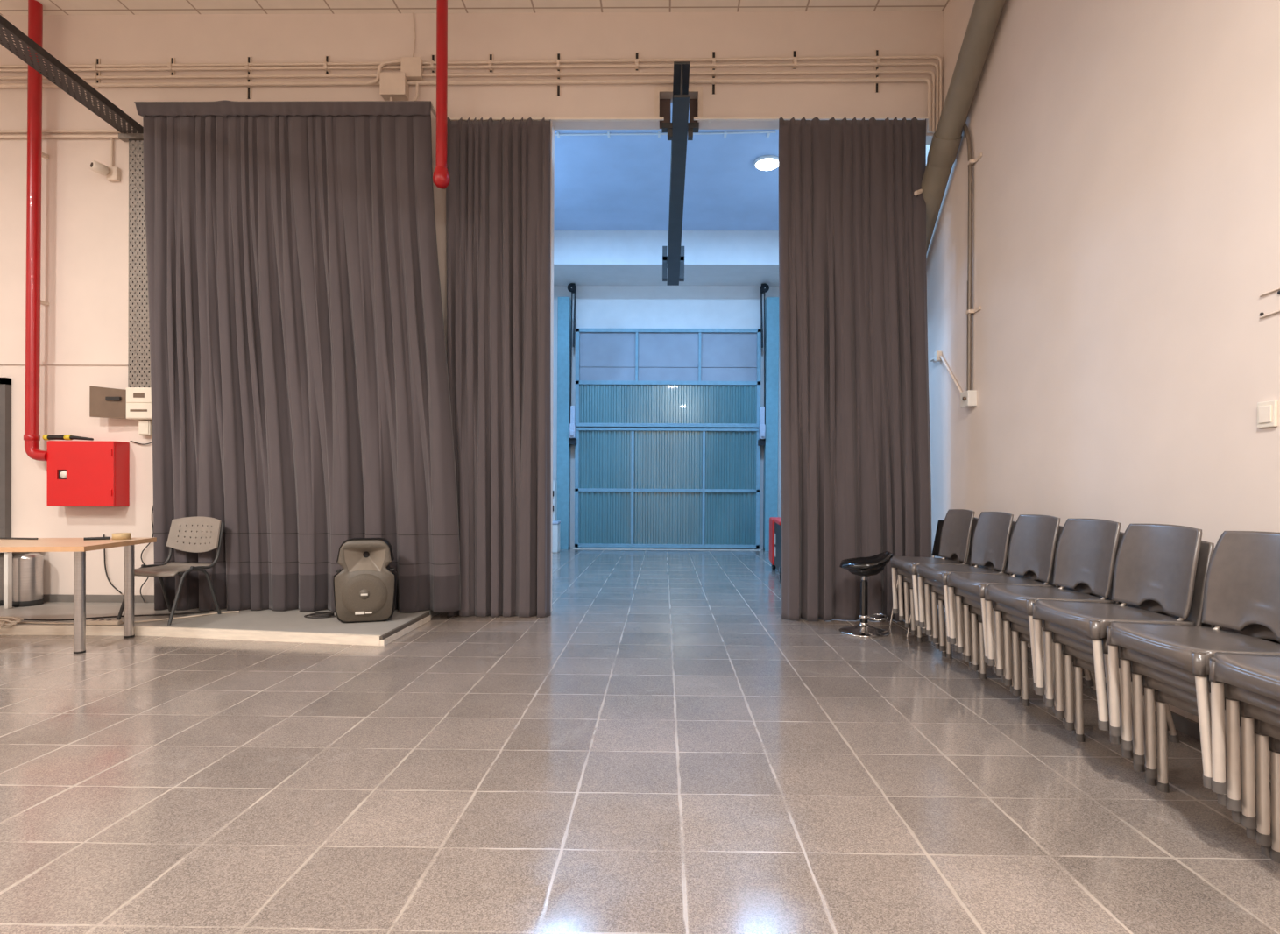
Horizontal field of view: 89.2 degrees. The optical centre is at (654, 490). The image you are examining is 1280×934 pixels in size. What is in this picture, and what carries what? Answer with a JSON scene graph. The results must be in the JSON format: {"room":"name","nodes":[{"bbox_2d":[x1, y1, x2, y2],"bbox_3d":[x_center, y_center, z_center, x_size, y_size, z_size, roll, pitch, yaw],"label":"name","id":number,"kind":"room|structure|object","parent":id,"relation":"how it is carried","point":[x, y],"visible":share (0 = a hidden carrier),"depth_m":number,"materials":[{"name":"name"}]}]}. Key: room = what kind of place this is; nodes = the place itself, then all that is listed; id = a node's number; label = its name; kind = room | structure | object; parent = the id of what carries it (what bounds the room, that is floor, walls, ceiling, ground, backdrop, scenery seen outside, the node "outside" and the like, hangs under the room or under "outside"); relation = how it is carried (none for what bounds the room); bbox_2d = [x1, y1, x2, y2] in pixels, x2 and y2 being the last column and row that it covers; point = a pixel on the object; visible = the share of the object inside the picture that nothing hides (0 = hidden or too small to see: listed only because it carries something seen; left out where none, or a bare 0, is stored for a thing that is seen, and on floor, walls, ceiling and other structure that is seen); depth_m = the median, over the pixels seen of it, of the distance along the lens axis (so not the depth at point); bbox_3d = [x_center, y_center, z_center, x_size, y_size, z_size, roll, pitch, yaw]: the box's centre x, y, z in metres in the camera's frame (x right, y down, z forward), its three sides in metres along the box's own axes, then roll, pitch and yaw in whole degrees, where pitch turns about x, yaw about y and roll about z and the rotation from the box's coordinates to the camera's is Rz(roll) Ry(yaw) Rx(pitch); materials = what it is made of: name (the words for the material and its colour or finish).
{"room":"multipurpose event hall","nodes":[
{"label":"multipurpose event hall","id":0,"kind":"room"},
{"bbox_2d":[0,10,943,610],"bbox_3d":[-2.606,-1.683,6.225,10.590,5.670,0.150,0,0,1],"label":"wall","id":1,"kind":"structure","parent":0,"point":[84,272],"depth_m":6.17,"materials":[{"name":"paint"}]},
{"bbox_2d":[0,377,11,537],"bbox_3d":[-6.665,-0.010,6.186,1.015,2.135,0.060,0,0,1],"label":"door","id":2,"kind":"structure","parent":1,"relation":"in","point":[5,383],"depth_m":6.15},
{"bbox_2d":[23,0,49,461],"bbox_3d":[-5.742,-2.404,6.088,0.226,4.265,0.203,0,0,1],"label":"pipe","id":3,"kind":"object","parent":1,"relation":"attached to","point":[31,437],"visible":0.95,"depth_m":6.01,"materials":[{"name":"metal"}]},
{"bbox_2d":[0,134,118,138],"bbox_3d":[-6.388,-3.368,6.167,2.810,0.034,0.032,0,0,1],"label":"conduit pipe","id":4,"kind":"object","parent":1,"relation":"attached to","point":[95,136],"visible":0.71,"depth_m":6.14,"materials":[{"name":"plastic"}]},
{"bbox_2d":[0,129,127,133],"bbox_3d":[-6.387,-3.417,6.166,2.810,0.031,0.028,0,0,1],"label":"conduit pipe","id":5,"kind":"object","parent":1,"relation":"attached to","point":[1,130],"visible":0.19,"depth_m":6.15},
{"bbox_2d":[0,361,128,365],"bbox_3d":[-6.447,-1.220,6.198,2.915,0.027,0.018,0,0,1],"label":"trim","id":6,"kind":"structure","parent":1,"relation":"attached to","point":[1,363],"depth_m":6.18,"materials":[{"name":"paint"}]},
{"bbox_2d":[46,440,129,506],"bbox_3d":[-5.330,-0.159,6.103,0.635,0.610,0.188,0,0,1],"label":"cabinet","id":7,"kind":"object","parent":1,"relation":"attached to","point":[80,473],"visible":1,"depth_m":6.02,"materials":[{"name":"metal"}]},
{"bbox_2d":[42,434,93,440],"bbox_3d":[-5.487,-0.498,6.077,0.454,0.053,0.054,0,0,1],"label":"torch","id":8,"kind":"object","parent":7,"relation":"on","point":[47,437],"visible":1,"depth_m":6.06,"materials":[{"name":"black plastic"}]},
{"bbox_2d":[43,594,154,602],"bbox_3d":[-6.018,1.026,6.204,3.800,0.072,0.015,0,0,1],"label":"baseboard","id":9,"kind":"structure","parent":1,"relation":"attached to","point":[47,597],"depth_m":6.19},
{"bbox_2d":[90,160,120,181],"bbox_3d":[-5.170,-3.007,6.106,0.106,0.128,0.216,1,0,36],"label":"security camera","id":10,"kind":"object","parent":1,"relation":"attached to","point":[113,173],"visible":1,"depth_m":6.13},
{"bbox_2d":[89,385,151,420],"bbox_3d":[-4.967,-0.824,6.111,0.582,0.305,0.155,0,0,1],"label":"meter box","id":11,"kind":"object","parent":1,"relation":"attached to","point":[131,403],"visible":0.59,"depth_m":6.06,"materials":[{"name":"plastic"}]},
{"bbox_2d":[127,139,150,387],"bbox_3d":[-4.855,-2.141,6.151,0.228,2.360,0.052,0,0,1],"label":"cable tray","id":12,"kind":"object","parent":1,"relation":"attached to","point":[142,368],"visible":0.7,"depth_m":6.13,"materials":[{"name":"metal"}]},
{"bbox_2d":[138,420,152,435],"bbox_3d":[-4.814,-0.597,6.149,0.114,0.141,0.076,0,0,1],"label":"switch box","id":13,"kind":"object","parent":1,"relation":"attached to","point":[144,427],"visible":0.78,"depth_m":6.11,"materials":[{"name":"plastic"}]},
{"bbox_2d":[244,56,252,99],"bbox_3d":[-3.845,-3.918,6.132,0.044,0.395,0.052,0,0,1],"label":"clamp","id":14,"kind":"object","parent":1,"relation":"attached to","point":[249,60],"visible":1,"depth_m":6.14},
{"bbox_2d":[134,101,436,118],"bbox_3d":[-3.373,-3.505,6.023,2.720,0.065,0.260,0,0,1],"label":"rail","id":15,"kind":"object","parent":1,"relation":"attached to","point":[433,109],"visible":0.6,"depth_m":5.97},
{"bbox_2d":[134,99,460,612],"bbox_3d":[-3.243,-1.230,5.840,2.994,4.609,0.196,0,0,1],"label":"curtain","id":16,"kind":"object","parent":15,"relation":"hanging from","point":[300,385],"visible":0.92,"depth_m":5.84,"materials":[{"name":"fabric"}]},
{"bbox_2d":[379,72,409,100],"bbox_3d":[-2.438,-3.792,6.086,0.239,0.204,0.105,0,0,1],"label":"junction box","id":17,"kind":"object","parent":1,"relation":"attached to","point":[394,85],"visible":1,"depth_m":6.03,"materials":[{"name":"plastic"}]},
{"bbox_2d":[0,77,932,133],"bbox_3d":[-2.605,-3.622,6.108,10.373,0.507,0.036,0,0,1],"label":"conduit pipe","id":18,"kind":"object","parent":1,"relation":"attached to","point":[928,81],"visible":1,"depth_m":6.08,"materials":[{"name":"metal"}]},
{"bbox_2d":[0,70,934,133],"bbox_3d":[-2.589,-3.657,6.111,10.404,0.578,0.028,0,0,1],"label":"conduit pipe","id":19,"kind":"object","parent":1,"relation":"attached to","point":[847,72],"visible":1,"depth_m":6.08,"materials":[{"name":"metal"}]},
{"bbox_2d":[0,62,939,129],"bbox_3d":[-2.572,-3.693,6.111,10.438,0.651,0.026,0,0,1],"label":"conduit pipe","id":20,"kind":"object","parent":1,"relation":"attached to","point":[934,64],"visible":0.89,"depth_m":6.08,"materials":[{"name":"metal"}]},
{"bbox_2d":[0,55,941,120],"bbox_3d":[-2.557,-3.725,6.110,10.468,0.714,0.026,0,0,1],"label":"conduit pipe","id":21,"kind":"object","parent":1,"relation":"attached to","point":[938,58],"visible":0.92,"depth_m":6.08,"materials":[{"name":"plastic"}]},
{"bbox_2d":[400,56,423,80],"bbox_3d":[-2.273,-3.958,6.093,0.190,0.180,0.085,0,0,1],"label":"junction box","id":22,"kind":"object","parent":21,"relation":"attached to","point":[412,67],"visible":0.93,"depth_m":6.05,"materials":[{"name":"plastic"}]},
{"bbox_2d":[556,53,561,95],"bbox_3d":[-0.902,-3.923,6.090,0.044,0.395,0.052,0,0,1],"label":"clamp","id":23,"kind":"object","parent":1,"relation":"attached to","point":[558,55],"visible":1,"depth_m":6.10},
{"bbox_2d":[551,120,778,121],"bbox_3d":[0.785,-3.486,6.087,3.505,0.027,0.012,0,0,1],"label":"trim","id":24,"kind":"structure","parent":1,"relation":"attached to","point":[640,120],"depth_m":6.10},
{"bbox_2d":[654,86,702,117],"bbox_3d":[0.229,-3.645,6.088,0.450,0.283,0.025,0,0,1],"label":"trim","id":25,"kind":"structure","parent":1,"relation":"attached to","point":[657,89],"depth_m":6.08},
{"bbox_2d":[659,99,697,128],"bbox_3d":[0.230,-3.602,6.196,0.360,0.280,0.010,0,0,1],"label":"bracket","id":26,"kind":"structure","parent":1,"relation":"attached to","point":[664,103],"depth_m":6.19,"materials":[{"name":"metal"}]},
{"bbox_2d":[661,61,699,285],"bbox_3d":[0.277,-3.674,8.275,0.360,0.635,5.250,0,0,1],"label":"beam","id":27,"kind":"structure","parent":1,"relation":"attached to","point":[680,130],"depth_m":6.84,"materials":[{"name":"metal"}]},
{"bbox_2d":[449,116,928,123],"bbox_3d":[0.297,-3.467,6.065,4.480,0.020,0.070,0,0,1],"label":"rail","id":28,"kind":"object","parent":1,"relation":"attached to","point":[709,118],"visible":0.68,"depth_m":6.03,"materials":[{"name":"metal"}]},
{"bbox_2d":[445,117,551,617],"bbox_3d":[-1.455,-1.160,5.998,1.012,4.631,0.163,0,0,1],"label":"curtain","id":29,"kind":"object","parent":28,"relation":"hanging from","point":[498,193],"visible":0.9,"depth_m":6.00,"materials":[{"name":"fabric"}]},
{"bbox_2d":[778,116,932,621],"bbox_3d":[1.847,-1.138,5.921,1.416,4.626,0.199,0,0,1],"label":"curtain","id":30,"kind":"object","parent":28,"relation":"hanging from","point":[856,481],"visible":0.95,"depth_m":5.93,"materials":[{"name":"fabric"}]},
{"bbox_2d":[874,49,880,92],"bbox_3d":[2.084,-3.927,6.047,0.044,0.395,0.052,0,0,1],"label":"clamp","id":31,"kind":"object","parent":1,"relation":"attached to","point":[876,52],"visible":1,"depth_m":6.06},
{"bbox_2d":[0,0,949,14],"bbox_3d":[-2.670,-4.567,0.552,10.990,0.150,11.470,0,0,1],"label":"ceiling","id":32,"kind":"structure","parent":0,"point":[7,7],"depth_m":6.04,"materials":[{"name":"tile"}]},
{"bbox_2d":[0,14,143,141],"bbox_3d":[-4.822,-3.918,4.846,0.255,1.215,2.662,0,0,-4],"label":"cable tray","id":33,"kind":"object","parent":32,"relation":"hanging from","point":[18,36],"visible":1,"depth_m":5.32,"materials":[{"name":"metal"}]},
{"bbox_2d":[432,0,450,189],"bbox_3d":[-1.839,-3.567,5.611,0.170,1.888,0.170,0,0,1],"label":"pipe","id":34,"kind":"object","parent":32,"relation":"hanging from","point":[441,176],"visible":1,"depth_m":5.57,"materials":[{"name":"metal"}]},
{"bbox_2d":[0,548,1279,933],"bbox_3d":[-2.657,1.262,3.904,10.990,0.200,18.120,0,0,1],"label":"floor","id":35,"kind":"structure","parent":0,"point":[662,750],"depth_m":2.59,"materials":[{"name":"tile"}]},
{"bbox_2d":[0,537,156,653],"bbox_3d":[-4.879,0.762,4.777,1.745,0.765,0.816,0,0,-8],"label":"work table","id":36,"kind":"object","parent":35,"relation":"on","point":[78,546],"visible":0.99,"depth_m":4.62,"materials":[{"name":"brown wood"}]},
{"bbox_2d":[0,601,439,645],"bbox_3d":[-4.915,1.069,5.538,5.825,0.144,1.295,0,0,1],"label":"stage platform","id":37,"kind":"object","parent":35,"relation":"on","point":[290,625],"depth_m":5.20,"materials":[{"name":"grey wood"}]},
{"bbox_2d":[0,551,12,608],"bbox_3d":[-6.265,0.793,6.004,0.910,0.535,0.360,0,0,1],"label":"side table","id":38,"kind":"object","parent":37,"relation":"on","point":[7,555],"visible":0.74,"depth_m":5.84,"materials":[{"name":"white metal"}]},
{"bbox_2d":[0,552,14,606],"bbox_3d":[-6.122,0.817,6.039,0.216,0.490,0.224,1,0,43],"label":"pedal bin","id":39,"kind":"object","parent":37,"relation":"on","point":[1,554],"visible":0.16,"depth_m":5.99,"materials":[{"name":"metal"}]},
{"bbox_2d":[12,551,43,607],"bbox_3d":[-5.837,0.818,6.035,0.216,0.490,0.224,1,0,43],"label":"pedal bin","id":40,"kind":"object","parent":37,"relation":"on","point":[27,568],"visible":0.98,"depth_m":5.96,"materials":[{"name":"metal"}]},
{"bbox_2d":[23,610,209,621],"bbox_3d":[-4.857,1.061,5.423,1.954,0.014,0.204,0,0,-12],"label":"cable","id":41,"kind":"object","parent":37,"relation":"on","point":[204,611],"visible":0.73,"depth_m":5.46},
{"bbox_2d":[19,610,239,624],"bbox_3d":[-4.639,1.066,5.325,2.074,0.014,0.339,0,0,-14],"label":"cable","id":42,"kind":"object","parent":37,"relation":"on","point":[233,611],"visible":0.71,"depth_m":5.34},
{"bbox_2d":[116,516,225,625],"bbox_3d":[-4.084,0.655,5.501,0.534,0.851,0.552,0,0,11],"label":"chair","id":43,"kind":"object","parent":37,"relation":"on","point":[201,534],"visible":0.92,"depth_m":5.68,"materials":[{"name":"plastic"}]},
{"bbox_2d":[332,537,397,622],"bbox_3d":[-2.424,0.739,5.479,0.480,0.690,0.366,0,0,-16],"label":"loudspeaker","id":44,"kind":"object","parent":37,"relation":"on","point":[365,586],"visible":1,"depth_m":5.33,"materials":[{"name":"black plastic"}]},
{"bbox_2d":[341,573,387,615],"bbox_3d":[-2.378,0.857,5.319,0.352,0.352,0.021,0,0,-16],"label":"grille","id":45,"kind":"object","parent":44,"relation":"attached to","point":[362,594],"depth_m":5.31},
{"bbox_2d":[552,520,560,552],"bbox_3d":[-1.905,0.844,11.932,0.320,0.570,0.340,0,0,1],"label":"waste bin","id":46,"kind":"object","parent":35,"relation":"on","point":[555,523],"visible":0.45,"depth_m":11.77,"materials":[{"name":"white plastic"}]},
{"bbox_2d":[557,297,571,549],"bbox_3d":[-1.757,-1.303,12.598,0.230,4.860,0.275,0,0,1],"label":"gate post","id":47,"kind":"object","parent":35,"relation":"on","point":[564,303],"visible":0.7,"depth_m":12.48,"materials":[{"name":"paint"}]},
{"bbox_2d":[763,297,778,551],"bbox_3d":[2.257,-1.280,12.541,0.240,4.860,0.275,0,0,1],"label":"gate post","id":48,"kind":"object","parent":35,"relation":"on","point":[770,463],"visible":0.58,"depth_m":12.42,"materials":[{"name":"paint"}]},
{"bbox_2d":[769,516,781,582],"bbox_3d":[1.941,0.727,8.924,0.590,0.878,1.850,0,0,6],"label":"machine","id":49,"kind":"object","parent":35,"relation":"on","point":[774,522],"visible":0.27,"depth_m":8.97,"materials":[{"name":"red plastic"}]},
{"bbox_2d":[839,551,893,637],"bbox_3d":[1.760,0.839,5.396,0.431,0.685,0.417,0,0,13],"label":"bar stool","id":50,"kind":"object","parent":35,"relation":"on","point":[864,567],"visible":1,"depth_m":5.33,"materials":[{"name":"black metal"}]},
{"bbox_2d":[889,519,943,636],"bbox_3d":[2.274,0.719,5.441,0.460,0.935,0.420,0,0,1],"label":"chair","id":51,"kind":"object","parent":35,"relation":"on","point":[937,542],"visible":0.16,"depth_m":5.61,"materials":[{"name":"black plastic"}]},
{"bbox_2d":[917,594,946,657],"bbox_3d":[2.287,0.776,4.865,0.532,0.829,0.492,0,0,1],"label":"chair","id":52,"kind":"object","parent":35,"relation":"on","point":[919,629],"visible":0.05,"depth_m":4.67,"materials":[{"name":"grey plastic"}]},
{"bbox_2d":[908,582,939,649],"bbox_3d":[2.239,0.721,4.866,0.532,0.829,0.492,0,0,1],"label":"chair","id":53,"kind":"object","parent":52,"relation":"on","point":[912,605],"visible":0.06,"depth_m":5.07,"materials":[{"name":"grey plastic"}]},
{"bbox_2d":[903,561,975,641],"bbox_3d":[2.192,0.665,4.866,0.532,0.829,0.492,0,0,1],"label":"chair","id":54,"kind":"object","parent":53,"relation":"on","point":[906,579],"visible":0.03,"depth_m":5.07,"materials":[{"name":"grey plastic"}]},
{"bbox_2d":[897,516,977,633],"bbox_3d":[2.144,0.609,4.867,0.532,0.829,0.492,0,0,1],"label":"chair","id":55,"kind":"object","parent":54,"relation":"on","point":[900,572],"visible":0.16,"depth_m":4.90,"materials":[{"name":"grey plastic"}]},
{"bbox_2d":[891,509,975,625],"bbox_3d":[2.096,0.553,4.867,0.532,0.829,0.492,0,0,1],"label":"chair","id":56,"kind":"object","parent":55,"relation":"on","point":[955,536],"visible":0.88,"depth_m":4.88,"materials":[{"name":"grey plastic"}]},
{"bbox_2d":[943,601,980,677],"bbox_3d":[2.290,0.779,4.365,0.532,0.829,0.492,0,0,1],"label":"chair","id":57,"kind":"object","parent":35,"relation":"on","point":[948,644],"visible":0.02,"depth_m":4.58,"materials":[{"name":"grey plastic"}]},
{"bbox_2d":[937,593,972,668],"bbox_3d":[2.242,0.723,4.366,0.532,0.829,0.492,0,0,1],"label":"chair","id":58,"kind":"object","parent":57,"relation":"on","point":[940,597],"visible":0.03,"depth_m":4.57,"materials":[{"name":"grey plastic"}]},
{"bbox_2d":[930,570,1013,659],"bbox_3d":[2.195,0.667,4.366,0.532,0.829,0.492,0,0,1],"label":"chair","id":59,"kind":"object","parent":58,"relation":"on","point":[934,590],"visible":0.04,"depth_m":4.57,"materials":[{"name":"grey plastic"}]},
{"bbox_2d":[923,521,1028,651],"bbox_3d":[2.147,0.611,4.367,0.532,0.829,0.492,0,0,1],"label":"chair","id":60,"kind":"object","parent":59,"relation":"on","point":[927,582],"visible":0.15,"depth_m":4.46,"materials":[{"name":"grey plastic"}]},
{"bbox_2d":[916,511,1013,642],"bbox_3d":[2.099,0.556,4.367,0.532,0.829,0.492,0,0,1],"label":"chair","id":61,"kind":"object","parent":60,"relation":"on","point":[992,531],"visible":0.91,"depth_m":4.38,"materials":[{"name":"grey plastic"}]},
{"bbox_2d":[977,614,1021,702],"bbox_3d":[2.283,0.781,3.875,0.532,0.829,0.492,0,0,1],"label":"chair","id":62,"kind":"object","parent":35,"relation":"on","point":[982,664],"visible":0.05,"depth_m":4.08,"materials":[{"name":"grey plastic"}]},
{"bbox_2d":[969,605,1094,693],"bbox_3d":[2.235,0.725,3.876,0.532,0.829,0.492,0,0,1],"label":"chair","id":63,"kind":"object","parent":62,"relation":"on","point":[973,611],"visible":0.07,"depth_m":4.08,"materials":[{"name":"grey plastic"}]},
{"bbox_2d":[961,579,1085,684],"bbox_3d":[2.187,0.669,3.876,0.532,0.829,0.492,0,0,1],"label":"chair","id":64,"kind":"object","parent":63,"relation":"on","point":[965,601],"visible":0.02,"depth_m":4.08,"materials":[{"name":"grey plastic"}]},
{"bbox_2d":[954,525,1063,672],"bbox_3d":[2.140,0.614,3.877,0.532,0.829,0.492,0,0,1],"label":"chair","id":65,"kind":"object","parent":64,"relation":"on","point":[1030,575],"visible":0.14,"depth_m":3.98,"materials":[{"name":"grey plastic"}]},
{"bbox_2d":[947,514,1060,663],"bbox_3d":[2.092,0.558,3.877,0.532,0.829,0.492,0,0,1],"label":"chair","id":66,"kind":"object","parent":65,"relation":"on","point":[1032,545],"visible":0.9,"depth_m":3.89,"materials":[{"name":"grey plastic"}]},
{"bbox_2d":[1018,631,1169,737],"bbox_3d":[2.266,0.783,3.376,0.532,0.829,0.492,0,0,1],"label":"chair","id":67,"kind":"object","parent":35,"relation":"on","point":[1024,639],"visible":0.04,"depth_m":3.58,"materials":[{"name":"grey plastic"}]},
{"bbox_2d":[1011,622,1156,725],"bbox_3d":[2.218,0.728,3.376,0.532,0.829,0.492,0,0,1],"label":"chair","id":68,"kind":"object","parent":67,"relation":"on","point":[1015,628],"visible":0.03,"depth_m":3.58,"materials":[{"name":"grey plastic"}]},
{"bbox_2d":[1002,594,1122,713],"bbox_3d":[2.170,0.672,3.376,0.532,0.829,0.492,0,0,1],"label":"chair","id":69,"kind":"object","parent":68,"relation":"on","point":[1007,618],"visible":0.04,"depth_m":3.58,"materials":[{"name":"grey plastic"}]},
{"bbox_2d":[993,531,1124,701],"bbox_3d":[2.123,0.616,3.377,0.532,0.829,0.492,0,0,1],"label":"chair","id":70,"kind":"object","parent":69,"relation":"on","point":[998,607],"visible":0.09,"depth_m":3.48,"materials":[{"name":"grey plastic"}]},
{"bbox_2d":[984,518,1120,690],"bbox_3d":[2.075,0.560,3.377,0.532,0.829,0.492,0,0,1],"label":"chair","id":71,"kind":"object","parent":70,"relation":"on","point":[1085,552],"visible":0.93,"depth_m":3.38,"materials":[{"name":"grey plastic"}]},
{"bbox_2d":[1072,655,1179,785],"bbox_3d":[2.233,0.785,2.866,0.532,0.829,0.492,0,0,1],"label":"chair","id":72,"kind":"object","parent":35,"relation":"on","point":[1078,663],"visible":0.07,"depth_m":3.08,"materials":[{"name":"grey plastic"}]},
{"bbox_2d":[1062,643,1169,771],"bbox_3d":[2.186,0.730,2.866,0.532,0.829,0.492,0,0,1],"label":"chair","id":73,"kind":"object","parent":72,"relation":"on","point":[1068,651],"visible":0.05,"depth_m":3.07,"materials":[{"name":"grey plastic"}]},
{"bbox_2d":[1053,612,1215,757],"bbox_3d":[2.138,0.674,2.867,0.532,0.829,0.492,0,0,1],"label":"chair","id":74,"kind":"object","parent":73,"relation":"on","point":[1058,640],"visible":0.11,"depth_m":3.07,"materials":[{"name":"grey plastic"}]},
{"bbox_2d":[1042,540,1214,744],"bbox_3d":[2.090,0.618,2.867,0.532,0.829,0.492,0,0,1],"label":"chair","id":75,"kind":"object","parent":74,"relation":"on","point":[1206,548],"visible":0.16,"depth_m":2.72,"materials":[{"name":"grey plastic"}]},
{"bbox_2d":[1032,523,1202,730],"bbox_3d":[2.043,0.562,2.868,0.532,0.829,0.492,0,0,1],"label":"chair","id":76,"kind":"object","parent":75,"relation":"on","point":[1158,562],"visible":0.91,"depth_m":2.85,"materials":[{"name":"grey plastic"}]},
{"bbox_2d":[1154,689,1271,856],"bbox_3d":[2.231,0.788,2.356,0.532,0.829,0.492,0,0,1],"label":"chair","id":77,"kind":"object","parent":35,"relation":"on","point":[1162,698],"visible":0.15,"depth_m":2.56,"materials":[{"name":"grey plastic"}]},
{"bbox_2d":[1142,674,1270,840],"bbox_3d":[2.183,0.732,2.356,0.532,0.829,0.492,0,0,1],"label":"chair","id":78,"kind":"object","parent":77,"relation":"on","point":[1150,684],"visible":0.08,"depth_m":2.56,"materials":[{"name":"grey plastic"}]},
{"bbox_2d":[1131,639,1279,822],"bbox_3d":[2.136,0.676,2.357,0.532,0.829,0.492,0,0,1],"label":"chair","id":79,"kind":"object","parent":78,"relation":"on","point":[1137,669],"visible":0.1,"depth_m":2.56,"materials":[{"name":"grey plastic"}]},
{"bbox_2d":[1118,623,1279,806],"bbox_3d":[2.088,0.621,2.357,0.532,0.829,0.492,0,0,1],"label":"chair","id":80,"kind":"object","parent":79,"relation":"on","point":[1261,632],"visible":0.15,"depth_m":2.46,"materials":[{"name":"grey plastic"}]},
{"bbox_2d":[1106,530,1279,788],"bbox_3d":[2.040,0.565,2.358,0.532,0.829,0.492,0,0,1],"label":"chair","id":81,"kind":"object","parent":80,"relation":"on","point":[1241,590],"visible":0.96,"depth_m":2.41,"materials":[{"name":"grey plastic"}]},
{"bbox_2d":[1269,735,1279,862],"bbox_3d":[2.224,0.790,1.871,0.532,0.829,0.492,0,0,1],"label":"chair","id":82,"kind":"object","parent":35,"relation":"on","point":[1274,743],"visible":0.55,"depth_m":2.09,"materials":[{"name":"grey plastic"}]},
{"bbox_2d":[1254,718,1279,846],"bbox_3d":[2.176,0.734,1.871,0.532,0.829,0.492,0,0,1],"label":"chair","id":83,"kind":"object","parent":82,"relation":"on","point":[1262,730],"visible":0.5,"depth_m":2.08,"materials":[{"name":"grey plastic"}]},
{"bbox_2d":[1239,700,1279,828],"bbox_3d":[2.129,0.678,1.872,0.532,0.829,0.492,0,0,1],"label":"chair","id":84,"kind":"object","parent":83,"relation":"on","point":[1248,712],"visible":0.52,"depth_m":2.08,"materials":[{"name":"grey plastic"}]},
{"bbox_2d":[1223,683,1279,811],"bbox_3d":[2.081,0.623,1.872,0.532,0.829,0.492,0,0,1],"label":"chair","id":85,"kind":"object","parent":84,"relation":"on","point":[1234,695],"visible":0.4,"depth_m":2.08,"materials":[{"name":"grey plastic"}]},
{"bbox_2d":[1209,651,1279,793],"bbox_3d":[2.033,0.567,1.873,0.532,0.829,0.492,0,0,1],"label":"chair","id":86,"kind":"object","parent":85,"relation":"on","point":[1259,674],"visible":1,"depth_m":2.06,"materials":[{"name":"grey plastic"}]},
{"bbox_2d":[553,102,778,230],"bbox_3d":[0.235,-4.673,9.571,5.440,0.150,6.650,0,0,1],"label":"ceiling","id":87,"kind":"structure","parent":0,"point":[615,182],"depth_m":9.67,"materials":[{"name":"paint"}]},
{"bbox_2d":[554,130,775,137],"bbox_3d":[-0.029,-4.579,8.324,3.151,0.031,0.112,0,0,1],"label":"conduit pipe","id":88,"kind":"object","parent":87,"relation":"attached to","point":[725,132],"visible":0.94,"depth_m":8.32,"materials":[{"name":"metal"}]},
{"bbox_2d":[753,155,778,170],"bbox_3d":[1.577,-4.557,9.037,0.380,0.059,0.380,0,0,1],"label":"ceiling lamp","id":89,"kind":"object","parent":87,"relation":"attached to","point":[766,162],"visible":0.92,"depth_m":8.97,"materials":[{"name":"white plastic"}]},
{"bbox_2d":[553,230,778,286],"bbox_3d":[0.269,-4.308,12.088,5.040,0.603,1.220,0,0,1],"label":"beam","id":90,"kind":"structure","parent":0,"point":[581,258],"depth_m":11.50,"materials":[{"name":"white paint"}]},
{"bbox_2d":[552,285,780,549],"bbox_3d":[0.263,-1.737,12.760,5.040,5.750,0.300,0,0,1],"label":"wall","id":91,"kind":"structure","parent":0,"point":[597,307],"depth_m":12.68,"materials":[{"name":"white paint"}]},
{"bbox_2d":[572,328,761,550],"bbox_3d":[0.256,-0.999,12.556,3.640,4.275,0.115,0,0,1],"label":"gate","id":92,"kind":"object","parent":91,"relation":"attached to","point":[674,463],"visible":1,"depth_m":12.58,"materials":[{"name":"teal paint"}]},
{"bbox_2d":[567,282,576,445],"bbox_3d":[-1.590,-2.447,12.468,0.185,3.110,0.190,0,0,1],"label":"motor","id":93,"kind":"object","parent":92,"relation":"attached to","point":[572,408],"visible":1,"depth_m":12.49,"materials":[{"name":"metal"}]},
{"bbox_2d":[757,282,769,445],"bbox_3d":[2.100,-2.425,12.415,0.185,3.110,0.190,0,0,1],"label":"motor","id":94,"kind":"object","parent":92,"relation":"attached to","point":[762,409],"visible":1,"depth_m":12.44,"materials":[{"name":"metal"}]},
{"bbox_2d":[926,0,1279,722],"bbox_3d":[2.756,-1.681,3.913,0.200,5.750,17.920,0,0,1],"label":"wall","id":95,"kind":"structure","parent":0,"point":[1126,244],"depth_m":3.72,"materials":[{"name":"paint"}]},
{"bbox_2d":[930,123,982,392],"bbox_3d":[2.654,-2.030,5.778,0.057,2.588,0.950,0,0,1],"label":"conduit","id":96,"kind":"object","parent":95,"relation":"attached to","point":[971,162],"visible":0.88,"depth_m":5.43,"materials":[{"name":"plastic"}]},
{"bbox_2d":[913,0,1005,254],"bbox_3d":[2.528,-3.159,5.484,0.300,2.802,2.987,0,0,1],"label":"drain pipe","id":97,"kind":"object","parent":95,"relation":"attached to","point":[986,15],"visible":0.81,"depth_m":5.40,"materials":[{"name":"grey plastic"}]},
{"bbox_2d":[960,389,976,407],"bbox_3d":[2.626,-0.769,5.439,0.096,0.130,0.140,0,0,1],"label":"junction box","id":98,"kind":"object","parent":95,"relation":"attached to","point":[968,399],"visible":1,"depth_m":5.37,"materials":[{"name":"white plastic"}]},
{"bbox_2d":[937,608,1200,740],"bbox_3d":[2.583,1.171,0.528,0.015,0.075,11.120,0,0,1],"label":"baseboard","id":99,"kind":"structure","parent":95,"relation":"attached to","point":[1182,724],"depth_m":3.19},
{"bbox_2d":[1257,400,1278,428],"bbox_3d":[2.623,-0.327,2.776,0.019,0.112,0.084,0,0,1],"label":"light switch","id":100,"kind":"object","parent":95,"relation":"attached to","point":[1267,411],"visible":1,"depth_m":2.76,"materials":[{"name":"plastic"}]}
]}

